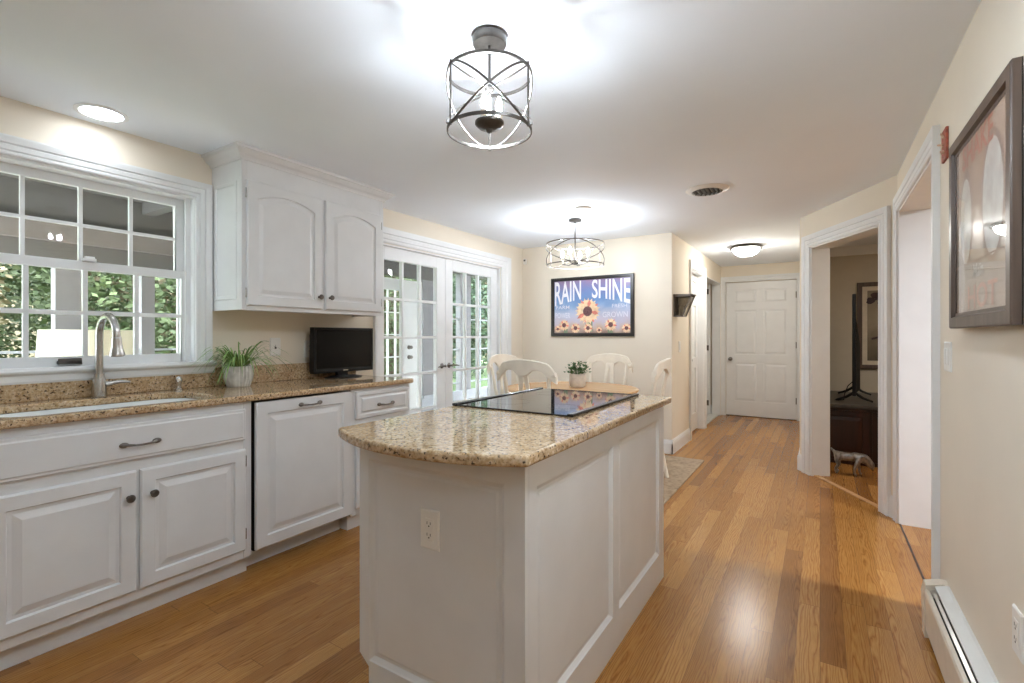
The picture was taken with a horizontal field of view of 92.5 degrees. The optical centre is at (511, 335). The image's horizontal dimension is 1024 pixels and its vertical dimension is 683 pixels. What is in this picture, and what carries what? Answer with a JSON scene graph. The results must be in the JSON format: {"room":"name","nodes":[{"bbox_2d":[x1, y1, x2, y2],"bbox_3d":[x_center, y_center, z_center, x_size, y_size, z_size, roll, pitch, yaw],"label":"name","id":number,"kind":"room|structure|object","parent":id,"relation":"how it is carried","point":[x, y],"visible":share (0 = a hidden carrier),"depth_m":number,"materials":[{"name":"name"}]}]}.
{"room":"kitchen","nodes":[
{"label":"kitchen","id":0,"kind":"room"},
{"bbox_2d":[0,172,146,202],"bbox_3d":[-1.815,-1.198,5.157,2.039,0.080,11.600,0,0,32],"label":"ceiling","id":1,"kind":"structure","parent":0,"point":[1,173],"depth_m":3.79,"materials":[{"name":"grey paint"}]},
{"bbox_2d":[0,175,486,395],"bbox_3d":[-2.475,-0.118,5.571,0.120,2.080,11.600,0,0,32],"label":"wall","id":2,"kind":"structure","parent":0,"point":[41,200],"depth_m":4.07,"materials":[{"name":"grey paint"}]},
{"bbox_2d":[0,215,172,255],"bbox_3d":[-3.728,-0.803,3.407,0.059,0.150,6.600,0,0,32],"label":"trim","id":3,"kind":"structure","parent":2,"relation":"attached to","point":[9,226],"depth_m":3.89,"materials":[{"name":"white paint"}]},
{"bbox_2d":[0,280,486,386],"bbox_3d":[-2.475,-0.043,5.571,0.020,1.870,11.600,0,0,32],"label":"window","id":4,"kind":"structure","parent":2,"relation":"in","point":[480,320],"depth_m":8.39,"materials":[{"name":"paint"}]},
{"bbox_2d":[0,96,522,393],"bbox_3d":[-1.921,0.074,2.920,0.160,2.295,7.700,0,0,32],"label":"wall","id":5,"kind":"structure","parent":0,"point":[17,118],"depth_m":3.08,"materials":[{"name":"beige paint"}]},
{"bbox_2d":[0,133,212,360],"bbox_3d":[-2.225,-0.377,2.261,0.026,1.048,1.596,0,0,32],"label":"trim","id":6,"kind":"structure","parent":5,"relation":"attached to","point":[10,145],"depth_m":2.78,"materials":[{"name":"white paint"}]},
{"bbox_2d":[0,154,216,385],"bbox_3d":[-2.286,-0.295,2.287,0.214,1.035,1.640,0,0,32],"label":"window","id":7,"kind":"structure","parent":5,"relation":"in","point":[26,369],"depth_m":2.53,"materials":[{"name":"white paint"}]},
{"bbox_2d":[142,202,172,216],"bbox_3d":[-2.036,-1.108,4.522,1.739,0.100,7.490,0,0,32],"label":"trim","id":8,"kind":"structure","parent":5,"relation":"attached to","point":[148,208],"depth_m":4.18,"materials":[{"name":"grey paint"}]},
{"bbox_2d":[0,363,355,403],"bbox_3d":[-1.816,0.246,2.913,0.022,0.112,2.200,0,0,32],"label":"backsplash","id":9,"kind":"structure","parent":5,"relation":"attached to","point":[70,389],"depth_m":2.63,"materials":[{"name":"stone"}]},
{"bbox_2d":[270,338,280,355],"bbox_3d":[-1.585,0.072,3.288,0.016,0.120,0.075,0,0,32],"label":"light switch","id":10,"kind":"object","parent":5,"relation":"attached to","point":[275,343],"visible":0.99,"depth_m":3.29,"materials":[{"name":"white plastic"}]},
{"bbox_2d":[201,141,394,316],"bbox_3d":[-1.362,-0.611,3.298,0.386,0.925,1.185,0,0,32],"label":"upper cabinet","id":11,"kind":"object","parent":5,"relation":"attached to","point":[291,236],"visible":1,"depth_m":3.02,"materials":[{"name":"white paint"}]},
{"bbox_2d":[304,340,308,356],"bbox_3d":[-1.450,0.092,3.510,0.008,0.120,0.085,0,0,32],"label":"outlet","id":12,"kind":"object","parent":5,"relation":"attached to","point":[306,342],"visible":0.32,"depth_m":3.49,"materials":[{"name":"white plastic"}]},
{"bbox_2d":[384,277,421,413],"bbox_3d":[-1.580,0.227,6.864,0.109,2.056,0.940,0,0,32],"label":"door","id":13,"kind":"structure","parent":5,"relation":"in","point":[410,287],"depth_m":7.03,"materials":[{"name":"white paint"}]},
{"bbox_2d":[378,246,445,412],"bbox_3d":[-0.896,0.223,4.453,0.102,1.980,0.909,0,0,32],"label":"door","id":14,"kind":"structure","parent":5,"relation":"in","point":[389,253],"depth_m":4.55,"materials":[{"name":"white paint"}]},
{"bbox_2d":[373,226,510,394],"bbox_3d":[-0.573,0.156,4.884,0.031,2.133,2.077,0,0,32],"label":"trim","id":15,"kind":"structure","parent":5,"relation":"attached to","point":[390,236],"depth_m":5.01,"materials":[{"name":"white paint"}]},
{"bbox_2d":[445,259,496,406],"bbox_3d":[-0.410,0.223,5.226,0.102,1.980,0.909,0,0,32],"label":"door","id":16,"kind":"structure","parent":5,"relation":"in","point":[451,266],"depth_m":5.14,"materials":[{"name":"white paint"}]},
{"bbox_2d":[421,386,486,411],"bbox_3d":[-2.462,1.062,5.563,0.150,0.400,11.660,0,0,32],"label":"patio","id":17,"kind":"structure","parent":0,"point":[427,400],"depth_m":8.00,"materials":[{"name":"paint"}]},
{"bbox_2d":[0,415,944,682],"bbox_3d":[1.571,1.282,2.556,6.460,0.120,11.200,0,0,32],"label":"floor","id":18,"kind":"structure","parent":0,"point":[774,572],"depth_m":2.22,"materials":[{"name":"brown wood"}]},
{"bbox_2d":[0,398,250,670],"bbox_3d":[-1.843,0.778,2.254,0.656,0.886,0.999,0,0,32],"label":"base cabinet","id":19,"kind":"object","parent":18,"relation":"on","point":[105,522],"visible":0.98,"depth_m":2.03,"materials":[{"name":"white paint"}]},
{"bbox_2d":[0,363,412,429],"bbox_3d":[-1.553,0.262,2.748,0.644,0.144,2.200,0,0,32],"label":"countertop","id":20,"kind":"structure","parent":19,"relation":"on","point":[296,381],"depth_m":2.54,"materials":[{"name":"beige stone"}]},
{"bbox_2d":[0,398,195,416],"bbox_3d":[-1.831,0.428,2.226,0.464,0.187,0.804,0,0,32],"label":"sink","id":21,"kind":"object","parent":20,"relation":"in","point":[145,402],"visible":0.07,"depth_m":2.34,"materials":[{"name":"silver metal"}]},
{"bbox_2d":[91,313,130,397],"bbox_3d":[-1.946,0.094,2.419,0.228,0.415,0.157,0,0,32],"label":"faucet","id":22,"kind":"object","parent":20,"relation":"on","point":[99,383],"visible":1,"depth_m":2.40,"materials":[{"name":"silver metal"}]},
{"bbox_2d":[174,376,182,389],"bbox_3d":[-1.860,0.263,2.734,0.040,0.077,0.039,0,0,32],"label":"soap dispenser","id":23,"kind":"object","parent":20,"relation":"on","point":[178,380],"visible":1,"depth_m":2.72,"materials":[{"name":"silver metal"}]},
{"bbox_2d":[189,341,293,386],"bbox_3d":[-1.592,0.165,2.929,0.559,0.272,0.463,0,0,-23],"label":"potted plant","id":24,"kind":"object","parent":20,"relation":"on","point":[236,373],"visible":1,"depth_m":2.88,"materials":[{"name":"green plant"}]},
{"bbox_2d":[309,327,372,378],"bbox_3d":[-1.224,0.120,3.612,0.193,0.362,0.546,0,0,32],"label":"television","id":25,"kind":"object","parent":20,"relation":"on","point":[339,351],"visible":1,"depth_m":3.57,"materials":[{"name":"black plastic"}]},
{"bbox_2d":[246,391,350,565],"bbox_3d":[-1.400,0.784,2.940,0.640,0.876,0.608,0,0,32],"label":"dishwasher","id":26,"kind":"object","parent":18,"relation":"on","point":[301,464],"visible":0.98,"depth_m":2.74,"materials":[{"name":"white paint"}]},
{"bbox_2d":[340,383,409,529],"bbox_3d":[-1.105,0.778,3.430,0.658,0.887,0.522,0,0,32],"label":"base cabinet","id":27,"kind":"object","parent":18,"relation":"on","point":[371,404],"visible":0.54,"depth_m":3.15,"materials":[{"name":"white paint"}]},
{"bbox_2d":[360,406,663,682],"bbox_3d":[0.112,0.781,2.085,0.686,0.882,1.380,0,0,32],"label":"kitchen island","id":28,"kind":"object","parent":18,"relation":"on","point":[540,572],"visible":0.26,"depth_m":1.55,"materials":[{"name":"white paint"}]},
{"bbox_2d":[421,507,439,551],"bbox_3d":[-0.253,0.594,1.505,0.075,0.122,0.008,0,0,32],"label":"outlet","id":29,"kind":"object","parent":28,"relation":"attached to","point":[430,519],"visible":1,"depth_m":1.50,"materials":[{"name":"white plastic"}]},
{"bbox_2d":[425,518,432,541],"bbox_3d":[-0.255,0.594,1.502,0.033,0.068,0.002,0,0,32],"label":"receptacle","id":30,"kind":"object","parent":29,"relation":"attached to","point":[428,521],"depth_m":1.50,"materials":[{"name":"white plastic"}]},
{"bbox_2d":[338,389,670,466],"bbox_3d":[0.090,0.323,2.028,0.738,0.032,1.560,0,0,32],"label":"island countertop","id":31,"kind":"structure","parent":28,"relation":"on","point":[458,435],"depth_m":1.57,"materials":[{"name":"beige stone"}]},
{"bbox_2d":[452,387,638,416],"bbox_3d":[0.194,0.301,2.335,0.582,0.011,0.796,0,0,32],"label":"cooktop","id":32,"kind":"object","parent":31,"relation":"in","point":[540,400],"visible":1,"depth_m":2.25,"materials":[{"name":"black glass"}]},
{"bbox_2d":[664,455,703,503],"bbox_3d":[0.531,1.217,4.420,1.895,0.009,2.050,0,0,32],"label":"rug","id":33,"kind":"object","parent":18,"relation":"on","point":[680,469],"visible":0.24,"depth_m":4.38,"materials":[{"name":"beige fabric"}]},
{"bbox_2d":[486,354,518,394],"bbox_3d":[0.086,0.696,4.795,0.548,1.031,0.529,0,0,38],"label":"dining chair","id":34,"kind":"object","parent":33,"relation":"on","point":[498,359],"visible":0.31,"depth_m":4.88,"materials":[{"name":"beige paint"}]},
{"bbox_2d":[496,359,557,393],"bbox_3d":[0.212,0.696,3.990,0.529,1.031,0.548,0,0,31],"label":"dining chair","id":35,"kind":"object","parent":33,"relation":"on","point":[522,368],"visible":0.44,"depth_m":3.75,"materials":[{"name":"beige wood"}]},
{"bbox_2d":[508,381,638,393],"bbox_3d":[0.544,0.839,4.501,1.210,0.734,1.210,0,0,32],"label":"dining table","id":36,"kind":"object","parent":33,"relation":"on","point":[589,386],"visible":0.25,"depth_m":4.49,"materials":[{"name":"brown wood"}]},
{"bbox_2d":[563,361,590,387],"bbox_3d":[0.611,0.347,4.535,0.237,0.248,0.250,0,0,32],"label":"potted plant","id":37,"kind":"object","parent":36,"relation":"on","point":[577,380],"visible":1,"depth_m":4.50,"materials":[{"name":"green plant"}]},
{"bbox_2d":[584,353,632,384],"bbox_3d":[0.876,0.696,4.876,0.529,1.031,0.548,0,0,34],"label":"dining chair","id":38,"kind":"object","parent":33,"relation":"on","point":[610,359],"visible":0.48,"depth_m":5.07,"materials":[{"name":"beige paint"}]},
{"bbox_2d":[651,358,670,477],"bbox_3d":[1.052,0.696,4.138,0.548,1.031,0.529,0,0,29],"label":"dining chair","id":39,"kind":"object","parent":33,"relation":"on","point":[665,364],"visible":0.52,"depth_m":3.92,"materials":[{"name":"beige paint"}]},
{"bbox_2d":[831,447,874,475],"bbox_3d":[2.994,1.112,4.314,0.324,0.219,0.109,0,0,40],"label":"dog figurine","id":40,"kind":"object","parent":18,"relation":"on","point":[859,458],"visible":1,"depth_m":4.29,"materials":[{"name":"silver metal"}]},
{"bbox_2d":[830,391,877,466],"bbox_3d":[3.859,0.936,4.998,1.265,0.572,1.370,0,0,32],"label":"media console","id":41,"kind":"object","parent":18,"relation":"on","point":[853,419],"visible":0.2,"depth_m":4.64,"materials":[{"name":"brown wood"}]},
{"bbox_2d":[835,294,872,402],"bbox_3d":[3.577,0.123,5.126,0.314,1.052,1.050,0,0,35],"label":"television","id":42,"kind":"object","parent":41,"relation":"on","point":[855,388],"visible":1,"depth_m":4.74,"materials":[{"name":"black plastic"}]},
{"bbox_2d":[0,0,980,266],"bbox_3d":[1.571,-1.123,2.556,6.460,0.100,11.200,0,0,32],"label":"ceiling","id":43,"kind":"structure","parent":0,"point":[800,108],"depth_m":2.15,"materials":[{"name":"white paint"}]},
{"bbox_2d":[73,103,128,122],"bbox_3d":[-1.974,-1.069,2.357,0.208,0.008,0.208,0,0,32],"label":"recessed light","id":44,"kind":"object","parent":43,"relation":"in","point":[94,111],"visible":1,"depth_m":2.34,"materials":[{"name":"white glass"}]},
{"bbox_2d":[446,25,532,150],"bbox_3d":[-0.080,-0.896,1.751,0.312,0.352,0.309,0,0,32],"label":"ceiling light","id":45,"kind":"object","parent":43,"relation":"attached to","point":[489,40],"visible":1,"depth_m":1.72,"materials":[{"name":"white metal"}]},
{"bbox_2d":[546,218,604,269],"bbox_3d":[0.579,-0.856,4.502,0.535,0.432,0.534,0,0,32],"label":"pendant light","id":46,"kind":"object","parent":43,"relation":"hanging from","point":[571,220],"visible":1,"depth_m":4.48,"materials":[{"name":"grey metal"}]},
{"bbox_2d":[574,206,591,211],"bbox_3d":[0.596,-1.064,4.114,0.144,0.018,0.144,0,0,32],"label":"smoke detector","id":47,"kind":"object","parent":43,"relation":"attached to","point":[580,208],"visible":1,"depth_m":4.09,"materials":[{"name":"white plastic"}]},
{"bbox_2d":[685,183,729,195],"bbox_3d":[1.430,-1.064,3.590,0.300,0.018,0.300,0,0,32],"label":"ceiling vent","id":48,"kind":"object","parent":43,"relation":"in","point":[710,189],"visible":1,"depth_m":3.56,"materials":[{"name":"metal"}]},
{"bbox_2d":[730,243,762,256],"bbox_3d":[2.789,-1.012,5.841,0.360,0.122,0.360,0,0,32],"label":"ceiling light","id":49,"kind":"object","parent":43,"relation":"attached to","point":[743,250],"visible":1,"depth_m":5.74,"materials":[{"name":"white glass"}]},
{"bbox_2d":[523,232,674,439],"bbox_3d":[0.858,0.074,5.650,1.960,2.295,0.120,0,0,32],"label":"wall","id":50,"kind":"structure","parent":0,"point":[651,258],"depth_m":5.38,"materials":[{"name":"beige paint"}]},
{"bbox_2d":[551,273,633,335],"bbox_3d":[0.891,-0.337,5.541,1.000,0.681,0.027,0,0,32],"label":"framed poster","id":51,"kind":"object","parent":50,"relation":"attached to","point":[600,305],"visible":1,"depth_m":5.53,"materials":[{"name":"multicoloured paper"}]},
{"bbox_2d":[664,439,672,453],"bbox_3d":[0.897,1.149,5.545,1.816,0.145,0.016,0,0,32],"label":"baseboard","id":52,"kind":"structure","parent":50,"relation":"attached to","point":[667,443],"depth_m":5.09,"materials":[{"name":"white paint"}]},
{"bbox_2d":[675,235,720,436],"bbox_3d":[2.430,0.074,6.422,0.120,2.295,2.860,0,0,32],"label":"wall","id":53,"kind":"structure","parent":0,"point":[684,251],"depth_m":5.51,"materials":[{"name":"beige paint"}]},
{"bbox_2d":[671,428,689,453],"bbox_3d":[1.866,1.149,5.397,0.016,0.145,0.796,0,0,32],"label":"baseboard","id":54,"kind":"structure","parent":53,"relation":"attached to","point":[678,442],"depth_m":5.33,"materials":[{"name":"white paint"}]},
{"bbox_2d":[673,294,696,316],"bbox_3d":[1.817,-0.319,5.148,0.197,0.238,0.176,0,0,32],"label":"wall sconce","id":55,"kind":"object","parent":53,"relation":"attached to","point":[676,296],"visible":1,"depth_m":5.15,"materials":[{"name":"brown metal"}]},
{"bbox_2d":[692,273,696,430],"bbox_3d":[2.274,0.208,6.159,0.115,2.010,0.722,0,0,32],"label":"door","id":56,"kind":"structure","parent":53,"relation":"in","point":[694,277],"depth_m":6.34,"materials":[{"name":"white paint"}]},
{"bbox_2d":[692,269,702,428],"bbox_3d":[2.269,0.207,6.163,0.122,2.030,0.750,0,0,32],"label":"trim","id":57,"kind":"structure","parent":53,"relation":"attached to","point":[699,275],"depth_m":6.46,"materials":[{"name":"white paint"}]},
{"bbox_2d":[689,259,706,440],"bbox_3d":[2.330,0.163,6.125,0.026,2.118,0.926,0,0,32],"label":"trim","id":58,"kind":"structure","parent":53,"relation":"attached to","point":[694,265],"depth_m":6.44,"materials":[{"name":"white paint"}]},
{"bbox_2d":[707,284,709,413],"bbox_3d":[2.721,0.197,7.697,0.735,2.005,0.050,0,0,32],"label":"door","id":59,"kind":"structure","parent":53,"relation":"in","point":[708,285],"depth_m":7.50,"materials":[{"name":"white paint"}]},
{"bbox_2d":[707,277,719,414],"bbox_3d":[2.867,0.207,7.115,0.122,2.030,1.100,0,0,32],"label":"trim","id":60,"kind":"structure","parent":53,"relation":"attached to","point":[715,285],"depth_m":7.57,"materials":[{"name":"white paint"}]},
{"bbox_2d":[707,413,718,423],"bbox_3d":[2.374,1.216,7.461,1.280,0.012,1.160,0,0,32],"label":"floor tile","id":61,"kind":"structure","parent":0,"point":[710,417],"depth_m":7.31,"materials":[{"name":"beige tile"}]},
{"bbox_2d":[707,261,799,404],"bbox_3d":[3.274,0.074,7.651,2.600,2.295,0.120,0,0,32],"label":"wall","id":62,"kind":"structure","parent":0,"point":[785,267],"depth_m":7.38,"materials":[{"name":"beige paint"}]},
{"bbox_2d":[726,414,792,419],"bbox_3d":[3.738,1.218,7.371,0.949,0.008,0.080,0,0,32],"label":"trim","id":63,"kind":"structure","parent":62,"relation":"attached to","point":[726,414],"depth_m":7.33,"materials":[{"name":"brown wood"}]},
{"bbox_2d":[721,273,799,420],"bbox_3d":[3.694,0.158,7.301,1.116,2.129,0.026,0,0,32],"label":"trim","id":64,"kind":"structure","parent":62,"relation":"attached to","point":[724,280],"depth_m":7.43,"materials":[{"name":"white paint"}]},
{"bbox_2d":[726,279,796,419],"bbox_3d":[3.701,0.197,7.310,0.943,2.033,0.115,0,0,32],"label":"door","id":65,"kind":"structure","parent":62,"relation":"in","point":[761,316],"depth_m":7.31,"materials":[{"name":"white paint"}]},
{"bbox_2d":[800,175,896,495],"bbox_3d":[2.672,0.074,3.865,0.150,2.295,1.219,0,0,3],"label":"wall","id":66,"kind":"structure","parent":0,"point":[880,195],"depth_m":3.64,"materials":[{"name":"beige paint"}]},
{"bbox_2d":[797,454,800,470],"bbox_3d":[2.619,1.149,4.445,0.016,0.145,0.091,0,0,3],"label":"baseboard","id":67,"kind":"structure","parent":66,"relation":"attached to","point":[799,455],"depth_m":4.46,"materials":[{"name":"white paint"}]},
{"bbox_2d":[811,225,877,475],"bbox_3d":[2.673,0.222,3.855,0.157,2.000,0.870,0,0,3],"label":"trim","id":68,"kind":"structure","parent":66,"relation":"attached to","point":[820,254],"depth_m":4.28,"materials":[{"name":"white paint"}]},
{"bbox_2d":[801,206,890,515],"bbox_3d":[2.583,0.169,3.860,0.026,2.106,1.081,0,0,3],"label":"trim","id":69,"kind":"structure","parent":66,"relation":"attached to","point":[881,217],"depth_m":3.41,"materials":[{"name":"white paint"}]},
{"bbox_2d":[814,475,877,507],"bbox_3d":[2.636,1.219,3.857,0.040,0.006,0.846,0,0,3],"label":"trim","id":70,"kind":"structure","parent":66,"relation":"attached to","point":[817,476],"depth_m":3.83,"materials":[{"name":"brown wood"}]},
{"bbox_2d":[889,495,892,517],"bbox_3d":[2.558,1.149,3.291,0.016,0.145,0.060,0,0,3],"label":"baseboard","id":71,"kind":"structure","parent":66,"relation":"attached to","point":[891,496],"depth_m":3.30,"materials":[{"name":"white paint"}]},
{"bbox_2d":[830,254,877,392],"bbox_3d":[5.201,0.074,5.306,3.240,2.295,0.120,0,0,32],"label":"wall","id":72,"kind":"structure","parent":0,"point":[846,272],"depth_m":5.96,"materials":[{"name":"beige paint"}]},
{"bbox_2d":[830,244,877,256],"bbox_3d":[5.083,-1.023,5.250,3.100,0.100,0.100,0,0,32],"label":"trim","id":73,"kind":"structure","parent":72,"relation":"attached to","point":[872,248],"depth_m":5.86,"materials":[{"name":"white paint"}]},
{"bbox_2d":[857,282,877,368],"bbox_3d":[4.447,-0.123,5.690,0.720,1.030,0.029,0,0,32],"label":"framed picture","id":74,"kind":"object","parent":72,"relation":"attached to","point":[867,292],"visible":0.14,"depth_m":5.82},
{"bbox_2d":[866,290,877,360],"bbox_3d":[4.441,-0.123,5.692,0.532,0.830,0.021,0,0,32],"label":"print","id":75,"kind":"object","parent":74,"relation":"attached to","point":[871,295],"depth_m":5.80},
{"bbox_2d":[897,0,1023,682],"bbox_3d":[0.912,0.074,0.490,0.150,2.295,6.600,0,0,32],"label":"wall","id":76,"kind":"structure","parent":0,"point":[982,397],"depth_m":1.56,"materials":[{"name":"beige paint"}]},
{"bbox_2d":[899,524,924,578],"bbox_3d":[2.205,1.220,2.680,0.010,0.002,1.181,0,0,32],"label":"trim","id":77,"kind":"structure","parent":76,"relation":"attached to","point":[906,538],"depth_m":2.76,"materials":[{"name":"brown wood"}]},
{"bbox_2d":[899,160,930,528],"bbox_3d":[2.268,0.202,2.640,0.162,2.040,1.205,0,0,32],"label":"door","id":78,"kind":"structure","parent":76,"relation":"attached to","point":[915,212],"depth_m":3.14,"materials":[{"name":"white paint"}]},
{"bbox_2d":[893,125,939,578],"bbox_3d":[2.185,0.158,2.682,0.026,2.128,1.363,0,0,32],"label":"trim","id":79,"kind":"structure","parent":76,"relation":"attached to","point":[929,150],"depth_m":2.17,"materials":[{"name":"white paint"}]},
{"bbox_2d":[937,126,948,163],"bbox_3d":[1.756,-0.776,1.999,0.025,0.127,0.083,0,0,32],"label":"wall plaque","id":80,"kind":"object","parent":76,"relation":"attached to","point":[944,152],"visible":1,"depth_m":1.98,"materials":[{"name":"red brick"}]},
{"bbox_2d":[944,342,951,371],"bbox_3d":[1.740,0.082,1.960,0.010,0.118,0.118,0,0,32],"label":"light switch","id":81,"kind":"object","parent":76,"relation":"attached to","point":[947,345],"visible":1,"depth_m":1.93,"materials":[{"name":"white plastic"}]},
{"bbox_2d":[921,579,998,682],"bbox_3d":[0.609,1.108,0.226,0.080,0.228,4.230,0,0,32],"label":"baseboard heater","id":82,"kind":"object","parent":76,"relation":"attached to","point":[960,657],"visible":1,"depth_m":1.70,"materials":[{"name":"white metal"}]},
{"bbox_2d":[949,56,1023,328],"bbox_3d":[1.419,-0.353,1.478,0.040,0.653,0.677,0,0,32],"label":"framed picture","id":83,"kind":"object","parent":76,"relation":"attached to","point":[986,159],"visible":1,"depth_m":1.38,"materials":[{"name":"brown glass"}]},
{"bbox_2d":[957,96,1004,312],"bbox_3d":[1.416,-0.353,1.480,0.007,0.553,0.577,0,0,32],"label":"print","id":84,"kind":"object","parent":83,"relation":"attached to","point":[981,152],"depth_m":1.45},
{"bbox_2d":[1012,603,1023,664],"bbox_3d":[1.304,0.767,1.265,0.008,0.120,0.075,0,0,32],"label":"outlet","id":85,"kind":"object","parent":76,"relation":"attached to","point":[1017,616],"visible":1,"depth_m":1.25,"materials":[{"name":"white plastic"}]},
{"bbox_2d":[1013,617,1018,649],"bbox_3d":[1.302,0.767,1.266,0.002,0.068,0.033,0,0,32],"label":"receptacle","id":86,"kind":"object","parent":85,"relation":"attached to","point":[1015,619],"depth_m":1.26,"materials":[{"name":"white plastic"}]},
{"bbox_3d":[-1.751,1.322,5.117,1.889,0.120,11.600,0,0,32],"label":"floor","id":87,"kind":"structure","parent":0,"visible":0},
{"bbox_2d":[35,330,132,356],"bbox_3d":[-2.872,0.611,3.323,0.536,1.302,0.536,0,0,32],"label":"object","id":88,"kind":"object","parent":87,"relation":"on","point":[50,343],"visible":0.18,"depth_m":3.09,"materials":[{"name":"white fabric"}]},
{"label":"outside","id":89,"kind":"structure","parent":0,"visible":0},
{"bbox_2d":[0,266,485,361],"bbox_3d":[-16.479,-4.153,22.170,16.500,11.250,60.000,0,0,32],"label":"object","id":90,"kind":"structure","parent":89,"point":[2,267],"depth_m":13.75,"materials":[{"name":"green plant"}]},
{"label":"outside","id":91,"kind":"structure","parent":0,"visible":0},
{"bbox_2d":[384,359,486,390],"bbox_3d":[-11.691,1.472,14.435,24.840,0.100,40.000,0,0,32],"label":"lawn","id":92,"kind":"structure","parent":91,"point":[483,382],"depth_m":16.02,"materials":[{"name":"green plant"}]},
{"bbox_2d":[0,263,12,324],"bbox_3d":[-6.780,-1.127,4.960,2.505,5.106,2.472,0,0,32],"label":"tree","id":93,"kind":"object","parent":92,"relation":"on","point":[2,321],"visible":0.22,"depth_m":5.78,"materials":[{"name":"green plant"}]},
{"bbox_2d":[0,264,50,357],"bbox_3d":[-8.481,-0.934,7.512,2.550,4.721,2.562,0,0,15],"label":"tree","id":94,"kind":"object","parent":92,"relation":"on","point":[15,269],"visible":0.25,"depth_m":7.81,"materials":[{"name":"green plant"}]},
{"bbox_2d":[0,266,172,356],"bbox_3d":[-9.921,-1.853,11.655,3.450,6.561,3.488,0,0,4],"label":"tree","id":95,"kind":"object","parent":92,"relation":"on","point":[31,284],"visible":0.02,"depth_m":10.83,"materials":[{"name":"green plant"}]},
{"bbox_2d":[16,265,175,353],"bbox_3d":[-5.498,-0.934,7.190,2.550,4.721,2.562,0,0,-25],"label":"tree","id":96,"kind":"object","parent":92,"relation":"on","point":[96,291],"visible":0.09,"depth_m":6.69,"materials":[{"name":"green plant"}]},
{"bbox_2d":[88,271,175,353],"bbox_3d":[-7.111,-1.127,9.749,2.472,5.106,2.505,0,0,-15],"label":"tree","id":97,"kind":"object","parent":92,"relation":"on","point":[97,278],"visible":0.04,"depth_m":9.19,"materials":[{"name":"green plant"}]},
{"bbox_2d":[384,276,398,350],"bbox_3d":[-4.382,-1.127,14.034,2.505,5.106,2.472,0,0,9],"label":"tree","id":98,"kind":"object","parent":92,"relation":"on","point":[385,276],"visible":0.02,"depth_m":13.96,"materials":[{"name":"green plant"}]},
{"bbox_2d":[384,276,416,374],"bbox_3d":[-2.785,-0.934,11.499,2.550,4.721,2.562,0,0,-2],"label":"tree","id":99,"kind":"object","parent":92,"relation":"on","point":[391,292],"visible":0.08,"depth_m":11.15,"materials":[{"name":"green plant"}]},
{"bbox_2d":[453,275,486,379],"bbox_3d":[-1.287,-0.836,13.556,2.500,4.525,2.527,0,0,21],"label":"tree","id":100,"kind":"object","parent":92,"relation":"on","point":[484,286],"visible":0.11,"depth_m":13.16,"materials":[{"name":"green plant"}]},
{"bbox_2d":[453,274,486,366],"bbox_3d":[-1.663,-0.836,18.398,2.500,4.525,2.527,0,0,-14],"label":"tree","id":101,"kind":"object","parent":92,"relation":"on","point":[453,274],"visible":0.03,"depth_m":18.18,"materials":[{"name":"green plant"}]},
{"bbox_2d":[472,281,486,354],"bbox_3d":[-0.058,-1.127,15.889,2.472,5.106,2.505,0,0,-4],"label":"tree","id":102,"kind":"object","parent":92,"relation":"on","point":[486,281],"visible":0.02,"depth_m":15.75,"materials":[{"name":"green plant"}]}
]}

